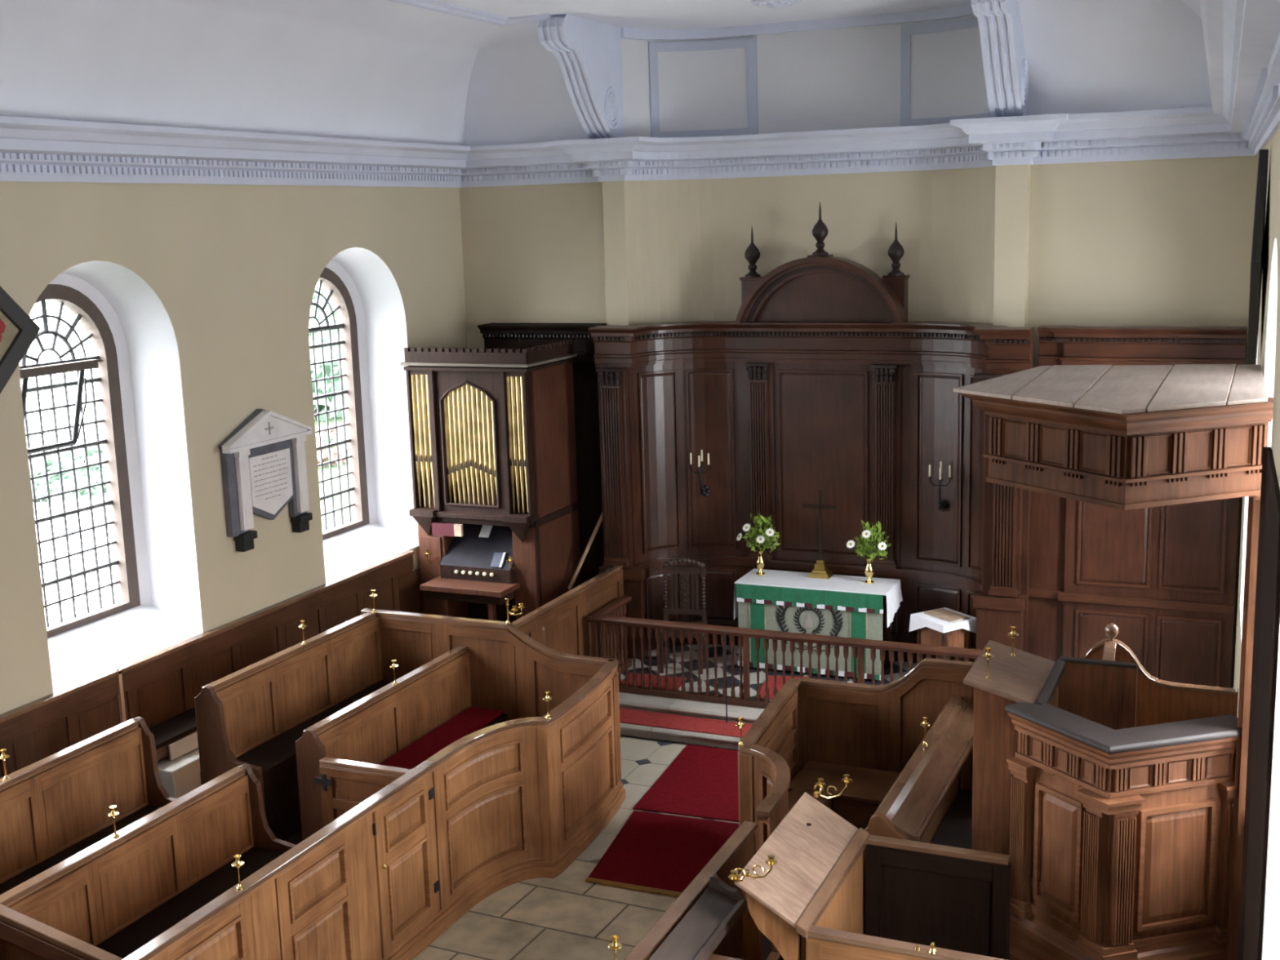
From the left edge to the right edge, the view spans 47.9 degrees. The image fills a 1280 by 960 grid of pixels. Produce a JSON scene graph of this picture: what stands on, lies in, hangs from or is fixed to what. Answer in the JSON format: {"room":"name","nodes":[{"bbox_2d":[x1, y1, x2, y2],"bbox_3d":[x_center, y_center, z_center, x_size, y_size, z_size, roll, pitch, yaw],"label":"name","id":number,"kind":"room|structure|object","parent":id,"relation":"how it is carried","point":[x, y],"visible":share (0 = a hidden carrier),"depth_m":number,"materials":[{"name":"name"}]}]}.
{"room":"church","nodes":[
{"label":"church","id":0,"kind":"room"},
{"bbox_2d":[0,181,467,714],"bbox_3d":[-5.436,-0.030,9.136,0.001,7.100,17.100,3,11,23],"label":"wall","id":1,"kind":"structure","parent":0,"point":[235,270],"depth_m":12.93,"materials":[{"name":"beige paint"}]},
{"bbox_2d":[0,285,40,393],"bbox_3d":[-4.821,-1.021,10.236,0.060,1.400,1.400,3,11,23],"label":"hatchment","id":2,"kind":"object","parent":1,"relation":"attached to","point":[18,331],"visible":1,"depth_m":10.62,"materials":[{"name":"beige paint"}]},
{"bbox_2d":[19,260,203,693],"bbox_3d":[-4.586,-0.131,11.884,0.640,3.315,1.740,3,11,23],"label":"window","id":3,"kind":"structure","parent":1,"relation":"in","point":[135,359],"depth_m":12.42,"materials":[{"name":"white paint"}]},
{"bbox_2d":[0,550,422,777],"bbox_3d":[-4.977,2.589,10.387,0.085,1.475,12.800,3,11,23],"label":"panelling","id":4,"kind":"object","parent":1,"relation":"attached to","point":[160,686],"visible":0.41,"depth_m":12.58,"materials":[{"name":"brown wood"}]},
{"bbox_2d":[148,706,196,760],"bbox_3d":[-4.234,2.281,11.553,0.350,0.140,8.600,3,11,23],"label":"bench","id":5,"kind":"object","parent":4,"relation":"attached to","point":[172,730],"visible":0.02,"depth_m":12.11,"materials":[{"name":"brown wood"}]},
{"bbox_2d":[217,408,312,551],"bbox_3d":[-3.471,-0.039,13.451,0.158,1.260,1.200,3,11,23],"label":"tablet","id":6,"kind":"object","parent":1,"relation":"attached to","point":[263,460],"visible":1,"depth_m":13.34,"materials":[{"name":"grey stone"}]},
{"bbox_2d":[308,247,418,582],"bbox_3d":[-3.154,-0.758,15.104,0.640,3.315,1.740,3,11,23],"label":"window","id":7,"kind":"structure","parent":1,"relation":"in","point":[365,293],"depth_m":15.69,"materials":[{"name":"white paint"}]},
{"bbox_2d":[200,772,302,844],"bbox_3d":[-2.975,2.963,10.959,3.190,0.420,9.100,3,11,23],"label":"floor","id":8,"kind":"structure","parent":0,"point":[295,838],"depth_m":11.51,"materials":[{"name":"brown wood"}]},
{"bbox_2d":[157,746,201,798],"bbox_3d":[-3.733,2.410,12.178,0.280,0.265,0.920,3,11,23],"label":"box","id":9,"kind":"object","parent":8,"relation":"on","point":[180,775],"visible":0.43,"depth_m":11.84,"materials":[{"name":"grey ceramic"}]},
{"bbox_2d":[168,731,198,760],"bbox_3d":[-3.713,2.180,12.274,0.020,0.130,0.850,3,11,23],"label":"board","id":10,"kind":"object","parent":9,"relation":"on","point":[177,748],"visible":0.36,"depth_m":12.02,"materials":[{"name":"beige wood"}]},
{"bbox_2d":[182,746,200,772],"bbox_3d":[-3.679,2.384,12.338,0.250,0.255,0.580,3,11,23],"label":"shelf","id":11,"kind":"object","parent":9,"relation":"attached to","point":[194,753],"depth_m":12.08,"materials":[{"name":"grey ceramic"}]},
{"bbox_2d":[0,0,590,146],"bbox_3d":[-4.544,-2.753,8.086,1.780,1.180,16.880,3,11,23],"label":"ceiling","id":12,"kind":"structure","parent":0,"point":[384,70],"depth_m":12.75,"materials":[{"name":"white paint"}]},
{"bbox_2d":[413,734,738,959],"bbox_3d":[-0.929,3.687,8.079,11.000,0.109,18.700,3,11,23],"label":"floor","id":13,"kind":"structure","parent":0,"point":[566,916],"depth_m":10.57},
{"bbox_2d":[0,903,123,959],"bbox_3d":[-3.148,3.051,8.024,1.226,1.312,0.090,3,11,23],"label":"wall","id":14,"kind":"structure","parent":13,"relation":"on","point":[22,936],"depth_m":7.98,"materials":[{"name":"brown wood"}]},
{"bbox_2d":[0,716,177,894],"bbox_3d":[-4.310,2.845,8.755,0.570,1.521,4.113,3,11,23],"label":"bench","id":15,"kind":"object","parent":13,"relation":"on","point":[55,807],"visible":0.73,"depth_m":9.94,"materials":[{"name":"brown wood"}]},
{"bbox_2d":[0,748,9,780],"bbox_3d":[-4.155,1.860,9.412,0.072,0.200,0.070,3,11,23],"label":"candle holder","id":16,"kind":"object","parent":15,"relation":"on","point":[3,757],"visible":1,"depth_m":9.41,"materials":[{"name":"gold metal"}]},
{"bbox_2d":[0,763,296,958],"bbox_3d":[-3.091,2.846,9.225,0.550,1.281,2.293,3,11,23],"label":"bench","id":17,"kind":"object","parent":13,"relation":"on","point":[115,895],"visible":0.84,"depth_m":9.32,"materials":[{"name":"brown wood"}]},
{"bbox_2d":[107,804,119,837],"bbox_3d":[-3.303,2.146,9.045,0.072,0.200,0.070,-4,11,-13],"label":"candle holder","id":18,"kind":"object","parent":17,"relation":"on","point":[113,814],"visible":1,"depth_m":9.04,"materials":[{"name":"gold metal"}]},
{"bbox_2d":[194,611,391,840],"bbox_3d":[-2.739,2.156,12.289,0.570,1.521,2.323,3,11,23],"label":"bench","id":19,"kind":"object","parent":13,"relation":"on","point":[255,715],"visible":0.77,"depth_m":11.81,"materials":[{"name":"brown wood"}]},
{"bbox_2d":[315,756,411,826],"bbox_3d":[-1.937,2.643,10.684,1.023,1.093,0.092,3,11,23],"label":"door","id":20,"kind":"structure","parent":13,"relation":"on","point":[344,784],"depth_m":10.69,"materials":[{"name":"brown wood"}]},
{"bbox_2d":[121,659,625,959],"bbox_3d":[-1.929,2.902,8.762,0.485,1.265,8.410,3,11,23],"label":"panelling","id":21,"kind":"object","parent":13,"relation":"on","point":[502,805],"visible":1,"depth_m":10.18,"materials":[{"name":"brown wood"}]},
{"bbox_2d":[231,854,244,890],"bbox_3d":[-2.309,2.256,8.280,0.072,0.200,0.070,0,10,6],"label":"candle holder","id":22,"kind":"object","parent":21,"relation":"on","point":[237,864],"visible":1,"depth_m":8.27,"materials":[{"name":"gold metal"}]},
{"bbox_2d":[295,645,507,840],"bbox_3d":[-1.884,2.317,11.940,0.550,1.281,2.323,3,11,23],"label":"bench","id":23,"kind":"object","parent":13,"relation":"on","point":[378,726],"visible":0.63,"depth_m":11.76,"materials":[{"name":"brown wood"}]},
{"bbox_2d":[378,706,502,768],"bbox_3d":[-1.725,2.218,12.081,0.340,0.048,1.780,3,11,23],"label":"seat cushion","id":24,"kind":"object","parent":23,"relation":"on","point":[473,719],"visible":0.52,"depth_m":12.19,"materials":[{"name":"red fabric"}]},
{"bbox_2d":[360,608,615,720],"bbox_3d":[-1.378,1.998,12.979,2.566,1.508,0.090,3,11,23],"label":"wall","id":25,"kind":"structure","parent":13,"relation":"on","point":[511,672],"depth_m":12.85,"materials":[{"name":"brown wood"}]},
{"bbox_2d":[505,598,524,622],"bbox_3d":[-1.103,1.159,12.721,0.195,0.220,0.066,3,11,23],"label":"candle holder","id":26,"kind":"object","parent":25,"relation":"on","point":[521,605],"visible":1,"depth_m":12.72,"materials":[{"name":"gold metal"}]},
{"bbox_2d":[400,339,581,622],"bbox_3d":[-1.646,0.366,15.853,1.550,3.700,1.480,3,11,23],"label":"pipe organ","id":27,"kind":"object","parent":13,"relation":"on","point":[492,435],"visible":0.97,"depth_m":15.48,"materials":[{"name":"wood"}]},
{"bbox_2d":[431,522,463,536],"bbox_3d":[-2.090,0.539,15.629,0.370,0.135,0.040,3,11,23],"label":"mirror","id":28,"kind":"object","parent":27,"relation":"attached to","point":[437,528],"visible":1,"depth_m":15.61,"materials":[{"name":"mirror"}]},
{"bbox_2d":[419,576,519,604],"bbox_3d":[-1.831,1.196,15.509,1.000,0.160,0.420,3,11,23],"label":"bench","id":29,"kind":"object","parent":27,"relation":"attached to","point":[490,591],"depth_m":15.42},
{"bbox_2d":[408,506,539,542],"bbox_3d":[-1.804,0.492,15.554,1.510,0.312,0.230,3,11,23],"label":"shelf","id":30,"kind":"object","parent":27,"relation":"attached to","point":[524,524],"depth_m":15.47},
{"bbox_2d":[478,524,492,537],"bbox_3d":[-1.688,0.556,15.765,0.120,0.120,0.120,3,11,23],"label":"card","id":31,"kind":"object","parent":27,"relation":"in","point":[486,530],"visible":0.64,"depth_m":15.76,"materials":[{"name":"white paper"}]},
{"bbox_2d":[490,551,506,567],"bbox_3d":[-1.531,0.857,15.522,0.130,0.134,0.127,3,11,23],"label":"book","id":32,"kind":"object","parent":27,"relation":"on","point":[497,561],"visible":1,"depth_m":15.51,"materials":[{"name":"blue paper"}]},
{"bbox_2d":[511,564,623,658],"bbox_3d":[-0.818,1.825,14.497,0.080,1.272,3.076,3,11,23],"label":"wall","id":33,"kind":"structure","parent":13,"relation":"on","point":[562,624],"depth_m":14.72,"materials":[{"name":"brown wood"}]},
{"bbox_2d":[619,707,751,750],"bbox_3d":[1.659,2.500,13.589,5.244,0.124,0.540,3,11,23],"label":"step","id":34,"kind":"structure","parent":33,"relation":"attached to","point":[626,729],"depth_m":13.88,"materials":[{"name":"stone"}]},
{"bbox_2d":[619,707,752,737],"bbox_3d":[1.303,2.420,13.695,4.300,0.012,0.365,3,11,23],"label":"carpet","id":35,"kind":"object","parent":34,"relation":"on","point":[668,721],"visible":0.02,"depth_m":14.06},
{"bbox_2d":[724,632,728,722],"bbox_3d":[0.834,1.925,13.966,0.074,0.914,0.074,-1,10,1],"label":"rod","id":36,"kind":"object","parent":35,"relation":"on","point":[724,633],"visible":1,"depth_m":13.96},
{"bbox_2d":[618,692,764,724],"bbox_3d":[1.786,2.342,13.863,5.244,0.080,0.350,3,11,23],"label":"trim","id":37,"kind":"structure","parent":33,"relation":"attached to","point":[626,700],"depth_m":14.33,"materials":[{"name":"stone"}]},
{"bbox_2d":[586,595,982,708],"bbox_3d":[1.667,1.809,14.373,4.429,0.789,0.880,3,11,23],"label":"altar rail","id":38,"kind":"object","parent":37,"relation":"on","point":[612,613],"visible":0.64,"depth_m":14.29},
{"bbox_2d":[585,810,738,897],"bbox_3d":[0.293,2.974,11.454,1.159,0.014,1.468,1,11,17],"label":"carpet","id":39,"kind":"object","parent":13,"relation":"on","point":[652,852],"visible":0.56,"depth_m":11.48,"materials":[{"name":"carpet"}]},
{"bbox_2d":[632,744,738,822],"bbox_3d":[0.724,2.707,12.861,1.269,0.012,1.570,3,11,23],"label":"carpet","id":40,"kind":"object","parent":13,"relation":"on","point":[701,781],"visible":0.51,"depth_m":12.77,"materials":[{"name":"carpet"}]},
{"bbox_2d":[624,678,800,959],"bbox_3d":[0.212,2.929,8.274,0.543,1.265,7.624,2,11,19],"label":"panelling","id":41,"kind":"object","parent":13,"relation":"on","point":[768,758],"visible":0.62,"depth_m":9.89,"materials":[{"name":"brown wood"}]},
{"bbox_2d":[608,934,622,959],"bbox_3d":[-0.123,2.385,7.222,0.072,0.200,0.070,2,11,19],"label":"candle holder","id":42,"kind":"object","parent":41,"relation":"on","point":[615,946],"visible":1,"depth_m":7.21,"materials":[{"name":"gold metal"}]},
{"bbox_2d":[648,873,747,959],"bbox_3d":[-0.050,2.664,7.016,0.214,0.288,2.850,3,11,23],"label":"bench","id":43,"kind":"object","parent":41,"relation":"attached to","point":[706,924],"visible":1,"depth_m":7.92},
{"bbox_2d":[707,953,743,959],"bbox_3d":[0.507,3.107,7.856,0.603,1.053,0.090,3,11,23],"label":"wall","id":44,"kind":"structure","parent":13,"relation":"on","point":[713,957],"depth_m":7.79,"materials":[{"name":"brown wood"}]},
{"bbox_2d":[742,889,761,959],"bbox_3d":[0.668,2.933,8.528,0.100,1.140,0.050,3,11,23],"label":"post","id":45,"kind":"object","parent":13,"relation":"on","point":[752,935],"visible":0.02,"depth_m":8.46,"materials":[{"name":"brown wood"}]},
{"bbox_2d":[805,925,1007,959],"bbox_3d":[1.401,3.027,7.554,1.073,1.268,0.090,3,11,23],"label":"wall","id":46,"kind":"structure","parent":13,"relation":"on","point":[821,943],"depth_m":7.50,"materials":[{"name":"brown wood"}]},
{"bbox_2d":[862,695,973,934],"bbox_3d":[2.156,2.520,10.145,0.580,1.292,2.473,3,11,23],"label":"bench","id":47,"kind":"object","parent":13,"relation":"on","point":[927,802],"visible":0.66,"depth_m":10.06,"materials":[{"name":"brown wood"}]},
{"bbox_2d":[798,657,1057,811],"bbox_3d":[2.364,2.163,11.437,2.286,1.523,0.090,3,11,23],"label":"wall","id":48,"kind":"structure","parent":13,"relation":"on","point":[865,726],"depth_m":11.56,"materials":[{"name":"brown wood"}]},
{"bbox_2d":[865,834,1010,959],"bbox_3d":[1.788,2.808,8.695,0.853,1.268,0.090,3,11,23],"label":"pew door","id":49,"kind":"structure","parent":13,"relation":"on","point":[953,898],"depth_m":8.60,"materials":[{"name":"brown wood"}]},
{"bbox_2d":[963,640,1065,854],"bbox_3d":[2.455,2.215,9.467,0.500,2.114,0.920,3,11,23],"label":"desk","id":50,"kind":"object","parent":13,"relation":"on","point":[1025,677],"visible":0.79,"depth_m":9.11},
{"bbox_2d":[982,647,994,679],"bbox_3d":[2.192,1.157,9.066,0.072,0.200,0.070,1,11,16],"label":"candle holder","id":51,"kind":"object","parent":50,"relation":"on","point":[988,655],"visible":1,"depth_m":9.05,"materials":[{"name":"gold metal"}]},
{"bbox_2d":[1007,626,1018,656],"bbox_3d":[2.475,1.074,9.558,0.072,0.200,0.070,-7,11,-25],"label":"candle holder","id":52,"kind":"object","parent":50,"relation":"on","point":[1012,633],"visible":1,"depth_m":9.55,"materials":[{"name":"gold metal"}]},
{"bbox_2d":[1004,494,1260,959],"bbox_3d":[2.997,1.680,8.839,1.477,3.360,1.692,3,11,23],"label":"pulpit","id":53,"kind":"object","parent":13,"relation":"on","point":[1126,840],"visible":0.96,"depth_m":8.45,"materials":[{"name":"wood"}]},
{"bbox_2d":[953,364,1273,510],"bbox_3d":[2.889,-0.300,8.658,1.835,0.570,2.404,3,11,23],"label":"canopy","id":54,"kind":"object","parent":53,"relation":"attached to","point":[1120,437],"visible":0.98,"depth_m":7.97,"materials":[{"name":"wood"}]},
{"bbox_2d":[1082,622,1238,727],"bbox_3d":[3.771,2.049,11.258,1.629,1.725,0.754,3,11,23],"label":"stair railing","id":55,"kind":"object","parent":13,"relation":"on","point":[1158,701],"visible":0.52,"depth_m":11.36,"materials":[{"name":"brown wood"}]},
{"bbox_2d":[436,0,971,30],"bbox_3d":[-1.133,-3.330,6.802,11.000,0.220,18.700,3,11,23],"label":"ceiling","id":56,"kind":"structure","parent":0,"point":[655,15],"depth_m":14.08,"materials":[{"name":"white paint"}]},
{"bbox_2d":[386,0,551,26],"bbox_3d":[-4.272,-3.187,7.258,0.660,0.065,15.760,3,11,23],"label":"trim","id":57,"kind":"structure","parent":56,"relation":"attached to","point":[432,5],"depth_m":13.66,"materials":[{"name":"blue paint"}]},
{"bbox_2d":[750,0,801,8],"bbox_3d":[1.286,-4.498,13.613,0.480,0.080,0.480,3,11,23],"label":"trim","id":58,"kind":"structure","parent":56,"relation":"attached to","point":[775,4],"depth_m":13.55,"materials":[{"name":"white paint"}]},
{"bbox_2d":[620,644,916,704],"bbox_3d":[2.647,2.209,14.816,6.150,0.200,2.600,3,11,23],"label":"floor","id":59,"kind":"structure","parent":0,"point":[905,666],"depth_m":15.40,"materials":[{"name":"black stone"}]},
{"bbox_2d":[621,672,687,689],"bbox_3d":[0.135,2.120,15.104,0.689,0.012,0.460,3,11,23],"label":"mat","id":60,"kind":"object","parent":59,"relation":"on","point":[630,675],"visible":0.47,"depth_m":15.12,"materials":[{"name":"red carpet"}]},
{"bbox_2d":[658,557,706,674],"bbox_3d":[0.457,1.453,15.488,0.480,1.172,0.452,0,10,10],"label":"carved chair","id":61,"kind":"object","parent":59,"relation":"on","point":[684,573],"visible":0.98,"depth_m":15.63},
{"bbox_2d":[755,675,808,699],"bbox_3d":[1.464,2.139,14.792,0.500,0.012,0.771,0,10,10],"label":"mat","id":62,"kind":"object","parent":59,"relation":"on","point":[771,678],"visible":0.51,"depth_m":14.89,"materials":[{"name":"red carpet"}]},
{"bbox_2d":[588,201,1034,662],"bbox_3d":[1.820,-0.440,15.220,4.610,4.916,1.135,3,11,23],"label":"reredos","id":63,"kind":"object","parent":59,"relation":"on","point":[821,378],"visible":0.85,"depth_m":15.47,"materials":[{"name":"brown wood"}]},
{"bbox_2d":[567,512,602,590],"bbox_3d":[-0.574,0.742,15.989,0.634,0.874,0.042,-11,14,-42],"label":"pole","id":64,"kind":"object","parent":63,"relation":"attached to","point":[595,531],"visible":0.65,"depth_m":15.95,"materials":[{"name":"brown wood"}]},
{"bbox_2d":[688,460,711,497],"bbox_3d":[0.699,0.004,15.940,0.267,0.423,0.235,-11,14,-42],"label":"candelabrum","id":65,"kind":"object","parent":63,"relation":"attached to","point":[704,489],"visible":1,"depth_m":15.94,"materials":[{"name":"black metal"}]},
{"bbox_2d":[927,472,951,511],"bbox_3d":[3.122,0.146,14.883,0.241,0.423,0.234,-9,13,-36],"label":"candelabrum","id":66,"kind":"object","parent":63,"relation":"attached to","point":[941,503],"visible":0.96,"depth_m":14.89,"materials":[{"name":"black metal"}]},
{"bbox_2d":[883,595,891,667],"bbox_3d":[1.900,1.546,15.408,1.590,0.935,0.580,3,11,23],"label":"altar table","id":67,"kind":"object","parent":59,"relation":"on","point":[887,630],"visible":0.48,"depth_m":15.31,"materials":[{"name":"brown wood"}]},
{"bbox_2d":[736,583,883,679],"bbox_3d":[1.770,1.586,15.113,1.590,0.910,0.048,3,11,23],"label":"altar frontal","id":68,"kind":"object","parent":67,"relation":"attached to","point":[793,610],"visible":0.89,"depth_m":15.09,"materials":[{"name":"green fabric"}]},
{"bbox_2d":[733,568,902,627],"bbox_3d":[1.892,1.280,15.345,1.709,0.422,0.625,3,11,23],"label":"altar cloth","id":69,"kind":"object","parent":67,"relation":"on","point":[891,588],"visible":0.83,"depth_m":15.22,"materials":[{"name":"white fabric"}]},
{"bbox_2d":[755,550,764,575],"bbox_3d":[1.305,0.896,15.634,0.104,0.262,0.102,3,11,23],"label":"brass vase","id":70,"kind":"object","parent":69,"relation":"on","point":[760,562],"visible":1,"depth_m":15.60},
{"bbox_2d":[736,512,780,552],"bbox_3d":[1.286,0.583,15.561,0.449,0.453,0.324,3,11,23],"label":"flower arrangement","id":71,"kind":"object","parent":70,"relation":"in","point":[757,538],"visible":1,"depth_m":15.53,"materials":[{"name":"green plant"}]},
{"bbox_2d":[803,489,837,578],"bbox_3d":[1.931,0.571,15.404,0.380,0.948,0.182,3,11,23],"label":"cross","id":72,"kind":"object","parent":69,"relation":"on","point":[820,571],"visible":1,"depth_m":15.40,"materials":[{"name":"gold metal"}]},
{"bbox_2d":[864,557,874,583],"bbox_3d":[2.414,0.952,15.152,0.104,0.262,0.102,3,11,23],"label":"brass vase","id":73,"kind":"object","parent":69,"relation":"on","point":[868,570],"visible":1,"depth_m":15.12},
{"bbox_2d":[846,520,891,561],"bbox_3d":[2.404,0.637,15.073,0.441,0.458,0.306,3,11,23],"label":"flower arrangement","id":74,"kind":"object","parent":73,"relation":"in","point":[865,540],"visible":1,"depth_m":15.04,"materials":[{"name":"green plant"}]},
{"bbox_2d":[916,626,972,664],"bbox_3d":[3.098,1.752,14.660,0.420,0.730,0.480,-7,12,-28],"label":"side table","id":75,"kind":"object","parent":59,"relation":"on","point":[962,637],"visible":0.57,"depth_m":14.49,"materials":[{"name":"brown wood"}]},
{"bbox_2d":[908,607,976,633],"bbox_3d":[3.090,1.476,14.609,0.481,0.190,0.540,-7,12,-28],"label":"table cloth","id":76,"kind":"object","parent":75,"relation":"on","point":[920,620],"visible":0.82,"depth_m":14.45,"materials":[{"name":"white fabric"}]},
{"bbox_2d":[924,608,968,622],"bbox_3d":[3.109,1.371,14.602,0.250,0.014,0.400,-7,12,-28],"label":"book","id":77,"kind":"object","parent":76,"relation":"on","point":[948,615],"visible":1,"depth_m":14.58,"materials":[{"name":"beige paper"}]},
{"bbox_2d":[761,933,801,959],"bbox_3d":[1.357,3.340,9.029,2.200,0.120,5.360,3,11,23],"label":"floor","id":78,"kind":"structure","parent":0,"point":[766,942],"depth_m":9.73,"materials":[{"name":"brown wood"}]},
{"bbox_2d":[734,791,869,959],"bbox_3d":[0.966,2.728,8.328,0.405,1.398,1.300,3,11,23],"label":"desk","id":79,"kind":"object","parent":78,"relation":"on","point":[816,877],"visible":1,"depth_m":8.14,"materials":[{"name":"brown wood"}]},
{"bbox_2d":[728,854,777,882],"bbox_3d":[0.596,2.082,7.693,0.277,0.132,0.102,-5,11,-17],"label":"branch","id":80,"kind":"object","parent":79,"relation":"attached to","point":[771,861],"visible":1,"depth_m":7.70,"materials":[{"name":"gold metal"}]},
{"bbox_2d":[728,869,740,880],"bbox_3d":[0.501,2.100,7.645,0.066,0.045,0.066,3,11,23],"label":"cup","id":81,"kind":"object","parent":80,"relation":"on","point":[734,876],"depth_m":7.64,"materials":[{"name":"gold metal"}]},
{"bbox_2d":[764,854,777,865],"bbox_3d":[0.702,2.033,7.699,0.066,0.045,0.066,3,11,23],"label":"cup","id":82,"kind":"object","parent":80,"relation":"on","point":[771,861],"depth_m":7.69,"materials":[{"name":"gold metal"}]},
{"bbox_2d":[813,773,852,799],"bbox_3d":[1.188,1.890,8.874,0.234,0.142,0.130,0,10,9],"label":"branch","id":83,"kind":"object","parent":79,"relation":"attached to","point":[816,793],"visible":1,"depth_m":8.87,"materials":[{"name":"gold metal"}]},
{"bbox_2d":[787,760,901,829],"bbox_3d":[1.615,2.691,10.967,1.130,0.490,1.440,3,11,23],"label":"bench","id":84,"kind":"object","parent":78,"relation":"on","point":[868,788],"visible":0.33,"depth_m":11.21,"materials":[{"name":"brown wood"}]},
{"bbox_2d":[459,14,1257,688],"bbox_3d":[1.964,-1.366,15.434,8.420,7.050,0.980,3,11,23],"label":"wall","id":85,"kind":"structure","parent":0,"point":[1157,242],"depth_m":15.07,"materials":[{"name":"beige paint"}]},
{"bbox_2d":[477,322,606,583],"bbox_3d":[-1.190,0.142,16.563,1.860,3.860,0.340,3,11,23],"label":"panelling","id":86,"kind":"object","parent":85,"relation":"attached to","point":[495,335],"visible":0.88,"depth_m":16.21,"materials":[{"name":"brown wood"}]},
{"bbox_2d":[537,13,624,138],"bbox_3d":[-0.588,-4.088,14.748,0.331,1.175,1.382,3,11,23],"label":"corbel","id":87,"kind":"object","parent":85,"relation":"attached to","point":[588,53],"depth_m":14.76,"materials":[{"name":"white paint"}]},
{"bbox_2d":[648,36,758,137],"bbox_3d":[0.689,-4.212,15.544,1.164,1.040,0.143,0,10,9],"label":"trim","id":88,"kind":"structure","parent":85,"relation":"attached to","point":[750,42],"depth_m":15.52,"materials":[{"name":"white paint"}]},
{"bbox_2d":[620,4,973,39],"bbox_3d":[1.723,-4.702,14.721,3.940,0.120,0.685,3,11,23],"label":"trim","id":89,"kind":"structure","parent":85,"relation":"attached to","point":[964,10],"depth_m":15.06,"materials":[{"name":"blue paint"}]},
{"bbox_2d":[900,16,991,126],"bbox_3d":[3.134,-4.069,14.368,0.220,1.040,1.227,-10,13,-37],"label":"trim","id":90,"kind":"structure","parent":85,"relation":"attached to","point":[906,30],"depth_m":14.68,"materials":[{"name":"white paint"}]},
{"bbox_2d":[970,0,1028,117],"bbox_3d":[3.273,-3.895,13.069,0.341,1.175,1.382,3,11,23],"label":"trim","id":91,"kind":"structure","parent":85,"relation":"attached to","point":[1006,71],"depth_m":13.05,"materials":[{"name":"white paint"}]},
{"bbox_2d":[1027,325,1247,688],"bbox_3d":[4.659,0.463,13.870,2.030,3.862,0.300,3,11,23],"label":"panelling","id":92,"kind":"object","parent":85,"relation":"attached to","point":[1165,576],"visible":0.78,"depth_m":13.87,"materials":[{"name":"wood"}]},
{"bbox_2d":[1017,0,1212,115],"bbox_3d":[1.310,-2.459,5.536,1.966,1.180,16.960,2,11,22],"label":"ceiling","id":93,"kind":"structure","parent":0,"point":[1082,56],"depth_m":13.11,"materials":[{"name":"white paint"}]},
{"bbox_2d":[1233,127,1279,959],"bbox_3d":[2.536,0.369,5.670,0.001,7.100,17.109,2,11,22],"label":"wall","id":94,"kind":"structure","parent":0,"point":[1272,228],"depth_m":8.76,"materials":[{"name":"beige paint"}]},
{"bbox_2d":[0,0,1279,187],"bbox_3d":[-1.280,-1.899,7.200,9.004,0.430,17.623,3,11,23],"label":"trim","id":95,"kind":"structure","parent":94,"relation":"attached to","point":[1242,37],"depth_m":13.46,"materials":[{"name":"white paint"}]},
{"bbox_2d":[1240,329,1258,639],"bbox_3d":[5.208,-0.340,11.469,0.691,3.315,1.740,3,11,23],"label":"window","id":96,"kind":"structure","parent":94,"relation":"in","point":[1246,511],"depth_m":12.57,"materials":[{"name":"white glass"}]},
{"bbox_2d":[1246,149,1268,364],"bbox_3d":[4.164,-1.492,9.708,0.075,1.440,1.440,3,11,23],"label":"hatchment","id":97,"kind":"object","parent":94,"relation":"attached to","point":[1258,239],"visible":0.99,"depth_m":9.37,"materials":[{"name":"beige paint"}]},
{"bbox_2d":[1237,446,1279,959],"bbox_3d":[2.963,1.832,6.922,0.047,3.750,1.782,2,11,21],"label":"panelling","id":98,"kind":"object","parent":94,"relation":"attached to","point":[1268,574],"visible":0.94,"depth_m":6.73,"materials":[{"name":"brown wood"}]},
{"bbox_2d":[1263,238,1277,447],"bbox_3d":[3.884,0.293,8.201,0.691,3.315,1.740,3,11,23],"label":"window","id":99,"kind":"structure","parent":94,"relation":"in","point":[1270,347],"depth_m":8.88,"materials":[{"name":"white glass"}]},
{"bbox_2d":[1262,626,1279,959],"bbox_3d":[2.561,0.927,4.934,0.691,3.315,1.740,3,11,23],"label":"window","id":100,"kind":"structure","parent":94,"relation":"in","point":[1271,938],"depth_m":5.99,"materials":[{"name":"white glass"}]},
{"label":"outside","id":101,"kind":"structure","parent":0,"visible":0},
{"bbox_2d":[314,411,351,529],"bbox_3d":[-9.488,0.971,27.750,20.600,0.300,70.000,3,11,23],"label":"ground","id":102,"kind":"structure","parent":101,"point":[340,420],"depth_m":30.78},
{"bbox_2d":[29,445,106,502],"bbox_3d":[-11.830,-0.167,32.071,2.636,1.521,5.140,3,11,23],"label":"shrub","id":103,"kind":"object","parent":102,"relation":"on","point":[40,486],"visible":0.23,"depth_m":30.45,"materials":[{"name":"green plant"}]},
{"bbox_2d":[308,280,345,420],"bbox_3d":[-9.471,-4.045,42.899,6.333,5.150,7.380,3,11,23],"label":"tree","id":104,"kind":"object","parent":102,"relation":"on","point":[313,322],"visible":0.06,"depth_m":40.83,"materials":[{"name":"green plant"}]},
{"bbox_2d":[315,423,347,467],"bbox_3d":[-7.200,-0.825,34.065,1.306,1.066,2.697,3,11,23],"label":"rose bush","id":105,"kind":"object","parent":102,"relation":"on","point":[340,430],"visible":0.21,"depth_m":33.44,"materials":[{"name":"green plant"}]},
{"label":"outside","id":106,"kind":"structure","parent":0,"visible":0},
{"bbox_2d":[33,492,117,625],"bbox_3d":[-10.294,1.722,22.829,8.090,0.030,21.932,-5,11,-19],"label":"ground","id":107,"kind":"structure","parent":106,"point":[56,507],"depth_m":24.89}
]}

